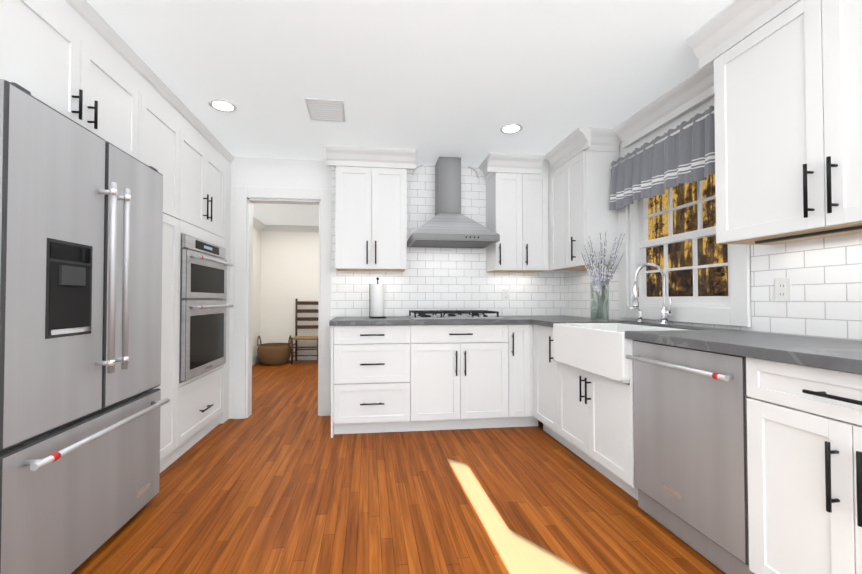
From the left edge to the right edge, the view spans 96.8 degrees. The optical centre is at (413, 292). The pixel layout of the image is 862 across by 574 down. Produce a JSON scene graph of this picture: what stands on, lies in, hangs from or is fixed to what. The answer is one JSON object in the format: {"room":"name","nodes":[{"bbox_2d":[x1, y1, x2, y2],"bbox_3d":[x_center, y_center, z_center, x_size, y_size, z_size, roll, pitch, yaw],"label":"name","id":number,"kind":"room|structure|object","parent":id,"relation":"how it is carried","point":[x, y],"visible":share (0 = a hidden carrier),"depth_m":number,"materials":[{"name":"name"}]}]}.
{"room":"kitchen","nodes":[
{"label":"kitchen","id":0,"kind":"room"},
{"bbox_2d":[252,226,259,356],"bbox_3d":[-2.562,-0.024,5.103,0.120,2.380,3.210,0,-1,-7],"label":"wall","id":1,"kind":"structure","parent":0,"point":[256,232],"depth_m":6.47,"materials":[{"name":"white paint"}]},
{"bbox_2d":[252,355,259,365],"bbox_3d":[-2.647,1.120,6.415,0.021,0.140,0.544,0,-1,-7],"label":"baseboard","id":2,"kind":"structure","parent":1,"relation":"attached to","point":[255,359],"depth_m":6.37,"materials":[{"name":"white wood"}]},
{"bbox_2d":[253,216,264,230],"bbox_3d":[-2.454,-1.164,5.105,0.090,0.100,3.090,0,-1,-7],"label":"crown molding","id":3,"kind":"structure","parent":1,"relation":"attached to","point":[259,225],"depth_m":6.39,"materials":[{"name":"white wood"}]},
{"bbox_2d":[229,157,331,418],"bbox_3d":[-0.386,-0.049,3.684,3.818,2.380,0.120,0,-1,-7],"label":"wall","id":4,"kind":"structure","parent":0,"point":[276,173],"depth_m":3.52,"materials":[{"name":"white paint"}]},
{"bbox_2d":[233,186,331,418],"bbox_3d":[-1.204,0.087,3.584,0.860,2.105,0.160,0,-1,-7],"label":"door frame","id":5,"kind":"structure","parent":4,"relation":"attached to","point":[246,198],"depth_m":3.52,"materials":[{"name":"white wood"}]},
{"bbox_2d":[335,166,406,271],"bbox_3d":[-0.384,-0.649,3.463,0.620,0.890,0.324,0,-1,-7],"label":"upper cabinet","id":6,"kind":"object","parent":4,"relation":"attached to","point":[371,221],"visible":1,"depth_m":3.34,"materials":[{"name":"white paint"}]},
{"bbox_2d":[326,145,422,174],"bbox_3d":[-0.326,-1.169,3.460,0.881,0.147,0.361,0,-1,-7],"label":"crown molding","id":7,"kind":"structure","parent":6,"relation":"attached to","point":[348,156],"depth_m":3.32,"materials":[{"name":"white paint"}]},
{"bbox_2d":[331,164,562,318],"bbox_3d":[0.362,-0.494,3.717,2.280,1.488,0.006,0,-1,-7],"label":"tile backsplash","id":8,"kind":"structure","parent":4,"relation":"attached to","point":[433,278],"depth_m":3.70,"materials":[{"name":"white tile"}]},
{"bbox_2d":[503,289,509,300],"bbox_3d":[0.909,0.023,3.765,0.070,0.114,0.007,0,-1,-7],"label":"electrical outlet plate","id":9,"kind":"object","parent":8,"relation":"attached to","point":[506,294],"visible":1,"depth_m":3.76,"materials":[{"name":"white plastic"}]},
{"bbox_2d":[407,157,499,247],"bbox_3d":[0.336,-0.837,3.471,0.750,0.806,0.483,0,-1,-7],"label":"range hood","id":10,"kind":"object","parent":4,"relation":"attached to","point":[449,225],"visible":1,"depth_m":3.44,"materials":[{"name":"silver metal"}]},
{"bbox_2d":[486,173,574,272],"bbox_3d":[1.129,-0.646,3.642,0.805,0.890,0.324,0,-1,-7],"label":"upper cabinet","id":11,"kind":"object","parent":4,"relation":"attached to","point":[517,212],"visible":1,"depth_m":3.51,"materials":[{"name":"white paint"}]},
{"bbox_2d":[468,153,541,180],"bbox_3d":[0.979,-1.166,3.614,0.870,0.147,0.361,0,-1,-7],"label":"crown molding","id":12,"kind":"structure","parent":11,"relation":"attached to","point":[493,163],"depth_m":3.48,"materials":[{"name":"white paint"}]},
{"bbox_2d":[260,230,318,351],"bbox_3d":[-0.739,0.010,7.021,4.190,2.380,0.120,0,-1,-7],"label":"wall","id":13,"kind":"structure","parent":0,"point":[285,270],"depth_m":6.78,"materials":[{"name":"white paint"}]},
{"bbox_2d":[265,225,318,231],"bbox_3d":[-0.727,-1.132,6.936,3.950,0.100,0.090,0,-1,-7],"label":"crown molding","id":14,"kind":"structure","parent":13,"relation":"attached to","point":[282,228],"depth_m":6.75,"materials":[{"name":"white wood"}]},
{"bbox_2d":[289,352,316,359],"bbox_3d":[-0.731,1.129,6.932,3.949,0.140,0.017,0,-1,-7],"label":"baseboard","id":15,"kind":"structure","parent":13,"relation":"attached to","point":[298,353],"depth_m":6.78,"materials":[{"name":"white wood"}]},
{"bbox_2d":[72,360,724,573],"bbox_3d":[-0.257,1.178,2.923,4.350,0.100,8.490,0,-1,-7],"label":"floor","id":16,"kind":"structure","parent":0,"point":[279,480],"depth_m":1.97,"materials":[{"name":"brown wood"}]},
{"bbox_2d":[0,79,169,573],"bbox_3d":[-1.639,0.221,1.572,0.810,1.767,0.912,0,-1,-7],"label":"refrigerator","id":17,"kind":"object","parent":16,"relation":"on","point":[81,224],"visible":1,"depth_m":1.44,"materials":[{"name":"grey metal"}]},
{"bbox_2d":[0,0,230,472],"bbox_3d":[-1.810,0.008,2.260,0.640,2.218,2.367,0,-1,-7],"label":"tall cabinet","id":18,"kind":"object","parent":16,"relation":"on","point":[48,57],"visible":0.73,"depth_m":2.35,"materials":[{"name":"white paint"}]},
{"bbox_2d":[39,0,233,172],"bbox_3d":[-1.816,-1.182,2.280,0.627,0.160,2.367,0,-1,-7],"label":"crown molding","id":19,"kind":"structure","parent":18,"relation":"attached to","point":[87,23],"depth_m":2.02,"materials":[{"name":"white paint"}]},
{"bbox_2d":[179,233,233,382],"bbox_3d":[-1.833,0.109,2.902,0.660,1.004,0.750,0,-1,-7],"label":"double wall oven","id":20,"kind":"object","parent":18,"relation":"in","point":[203,282],"visible":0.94,"depth_m":2.80,"materials":[{"name":"grey metal"}]},
{"bbox_2d":[257,335,290,364],"bbox_3d":[-2.337,0.954,6.422,0.540,0.471,0.540,0,-1,-7],"label":"wicker basket","id":21,"kind":"object","parent":16,"relation":"on","point":[273,353],"visible":1,"depth_m":6.22,"materials":[{"name":"brown wicker"}]},
{"bbox_2d":[291,298,317,364],"bbox_3d":[-1.828,0.646,6.550,0.460,1.092,0.397,0,-1,-7],"label":"ladder-back chair","id":22,"kind":"object","parent":16,"relation":"on","point":[296,337],"visible":0.69,"depth_m":6.70,"materials":[{"name":"brown wood"}]},
{"bbox_2d":[331,325,418,437],"bbox_3d":[-0.343,0.700,3.312,0.680,0.872,0.586,0,-1,-7],"label":"base cabinet","id":23,"kind":"object","parent":16,"relation":"on","point":[394,378],"depth_m":3.03,"materials":[{"name":"white paint"}]},
{"bbox_2d":[419,324,518,430],"bbox_3d":[0.370,0.701,3.396,0.869,0.872,0.586,0,-1,-7],"label":"base cabinet","id":24,"kind":"object","parent":16,"relation":"on","point":[469,374],"depth_m":3.12,"materials":[{"name":"white paint"}]},
{"bbox_2d":[329,316,528,325],"bbox_3d":[0.367,0.244,3.389,2.130,0.040,0.616,0,-1,-7],"label":"countertop","id":25,"kind":"structure","parent":24,"relation":"on","point":[337,321],"depth_m":3.08,"materials":[{"name":"grey stone"}]},
{"bbox_2d":[369,277,385,317],"bbox_3d":[-0.317,0.044,3.364,0.150,0.358,0.150,0,-1,-7],"label":"paper towel holder","id":26,"kind":"object","parent":25,"relation":"on","point":[377,300],"visible":1,"depth_m":3.31,"materials":[{"name":"white paper"}]},
{"bbox_2d":[407,310,502,318],"bbox_3d":[0.342,0.194,3.404,0.760,0.060,0.500,0,-1,-7],"label":"gas cooktop","id":27,"kind":"object","parent":25,"relation":"in","point":[473,314],"visible":1,"depth_m":3.23,"materials":[{"name":"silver metal"}]},
{"bbox_2d":[519,324,534,426],"bbox_3d":[0.822,0.702,3.450,0.268,0.872,0.586,0,-1,-7],"label":"base cabinet","id":28,"kind":"object","parent":16,"relation":"on","point":[526,418],"depth_m":3.17,"materials":[{"name":"white paint"}]},
{"bbox_2d":[533,325,632,439],"bbox_3d":[1.309,0.694,3.004,0.592,0.872,0.410,0,-1,-7],"label":"base cabinet","id":29,"kind":"object","parent":16,"relation":"on","point":[544,366],"depth_m":2.98,"materials":[{"name":"white paint"}]},
{"bbox_2d":[557,361,637,499],"bbox_3d":[1.379,0.812,2.414,0.592,0.616,0.775,0,-1,-7],"label":"base cabinet","id":30,"kind":"object","parent":16,"relation":"on","point":[595,413],"depth_m":2.29,"materials":[{"name":"white paint"}]},
{"bbox_2d":[626,340,754,573],"bbox_3d":[1.432,0.672,1.712,0.647,0.869,0.596,0,-1,-7],"label":"dishwasher","id":31,"kind":"object","parent":16,"relation":"on","point":[690,450],"visible":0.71,"depth_m":1.60,"materials":[{"name":"grey metal"}]},
{"bbox_2d":[746,357,861,573],"bbox_3d":[1.536,0.660,1.083,0.592,0.872,0.670,0,-1,-7],"label":"base cabinet","id":32,"kind":"object","parent":16,"relation":"on","point":[804,444],"depth_m":1.21,"materials":[{"name":"white paint"}]},
{"bbox_2d":[529,316,861,374],"bbox_3d":[1.409,0.221,2.047,0.620,0.040,3.526,0,-1,-7],"label":"countertop","id":33,"kind":"structure","parent":32,"relation":"on","point":[843,355],"depth_m":1.49,"materials":[{"name":"grey stone"}]},
{"bbox_2d":[581,231,624,321],"bbox_3d":[1.393,-0.121,2.813,0.289,0.668,0.231,0,-1,-7],"label":"vase","id":34,"kind":"object","parent":33,"relation":"on","point":[599,284],"visible":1,"depth_m":2.82,"materials":[{"name":"clear glass"}]},
{"bbox_2d":[553,323,687,382],"bbox_3d":[1.301,0.350,2.413,0.505,0.269,0.768,0,-1,-7],"label":"sink","id":35,"kind":"object","parent":33,"relation":"in","point":[601,349],"visible":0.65,"depth_m":2.32,"materials":[{"name":"white ceramic"}]},
{"bbox_2d":[629,263,671,324],"bbox_3d":[1.510,0.009,2.541,0.250,0.400,0.308,0,-1,-7],"label":"gooseneck faucet","id":36,"kind":"object","parent":33,"relation":"on","point":[665,313],"visible":1,"depth_m":2.45,"materials":[{"name":"silver metal"}]},
{"bbox_2d":[86,0,732,225],"bbox_3d":[-0.257,-1.301,2.967,4.350,0.100,8.490,0,-1,-7],"label":"ceiling","id":37,"kind":"structure","parent":0,"point":[431,82],"depth_m":2.14,"materials":[{"name":"white paint"}]},
{"bbox_2d":[209,99,236,112],"bbox_3d":[-1.283,-1.253,2.572,0.170,0.010,0.170,0,-1,-7],"label":"recessed light","id":38,"kind":"object","parent":37,"relation":"in","point":[221,105],"visible":1,"depth_m":2.56,"materials":[{"name":"white"}]},
{"bbox_2d":[304,98,345,121],"bbox_3d":[-0.602,-1.252,2.635,0.250,0.010,0.300,0,-1,-7],"label":"ceiling vent","id":39,"kind":"object","parent":37,"relation":"in","point":[325,110],"visible":1,"depth_m":2.61,"materials":[{"name":"white metal"}]},
{"bbox_2d":[500,124,522,133],"bbox_3d":[0.743,-1.247,2.920,0.170,0.010,0.170,0,-1,-7],"label":"recessed light","id":40,"kind":"object","parent":37,"relation":"in","point":[510,128],"visible":1,"depth_m":2.91,"materials":[{"name":"white"}]},
{"bbox_2d":[619,96,751,326],"bbox_3d":[1.847,-0.086,1.565,0.120,2.380,4.854,0,-1,-7],"label":"wall","id":41,"kind":"structure","parent":0,"point":[701,108],"depth_m":2.50,"materials":[{"name":"white paint"}]},
{"bbox_2d":[549,151,618,270],"bbox_3d":[1.410,-0.653,3.261,0.337,0.890,0.573,0,-1,-7],"label":"upper cabinet","id":42,"kind":"object","parent":41,"relation":"attached to","point":[580,212],"visible":0.96,"depth_m":3.00,"materials":[{"name":"white paint"}]},
{"bbox_2d":[618,179,750,326],"bbox_3d":[1.725,-0.360,2.485,0.148,1.090,1.020,0,-1,-7],"label":"double-hung window","id":43,"kind":"structure","parent":41,"relation":"in","point":[733,308],"depth_m":2.46,"materials":[{"name":"white wood"}]},
{"bbox_2d":[609,106,714,209],"bbox_3d":[1.584,-0.825,2.473,0.051,0.394,1.023,0,-1,-7],"label":"valance curtain","id":44,"kind":"object","parent":43,"relation":"attached to","point":[683,152],"visible":0.85,"depth_m":2.40,"materials":[{"name":"fabric"}]},
{"bbox_2d":[563,233,861,340],"bbox_3d":[1.762,-0.528,1.754,0.006,1.488,4.234,0,-1,-7],"label":"tile backsplash","id":45,"kind":"structure","parent":41,"relation":"attached to","point":[825,274],"depth_m":1.74,"materials":[{"name":"white tile"}]},
{"bbox_2d":[775,277,790,301],"bbox_3d":[1.748,-0.013,1.812,0.007,0.114,0.070,0,-1,-7],"label":"outlet","id":46,"kind":"object","parent":45,"relation":"attached to","point":[782,289],"visible":1,"depth_m":1.81,"materials":[{"name":"white plastic"}]},
{"bbox_2d":[714,0,861,244],"bbox_3d":[1.651,-0.688,1.390,0.299,0.886,0.943,0,-1,-7],"label":"upper cabinet","id":47,"kind":"object","parent":41,"relation":"attached to","point":[788,118],"visible":1,"depth_m":1.49,"materials":[{"name":"white paint"}]},
{"bbox_2d":[538,0,799,174],"bbox_3d":[1.532,-1.195,2.011,0.391,0.147,3.676,0,-1,-7],"label":"crown molding","id":48,"kind":"structure","parent":47,"relation":"attached to","point":[733,23],"depth_m":2.26,"materials":[{"name":"white paint"}]},
{"label":"outside","id":49,"kind":"structure","parent":0,"visible":0},
{"bbox_2d":[646,174,727,296],"bbox_3d":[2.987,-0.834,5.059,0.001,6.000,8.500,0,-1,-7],"label":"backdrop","id":50,"kind":"structure","parent":49,"point":[718,284],"depth_m":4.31,"materials":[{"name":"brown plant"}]}
]}

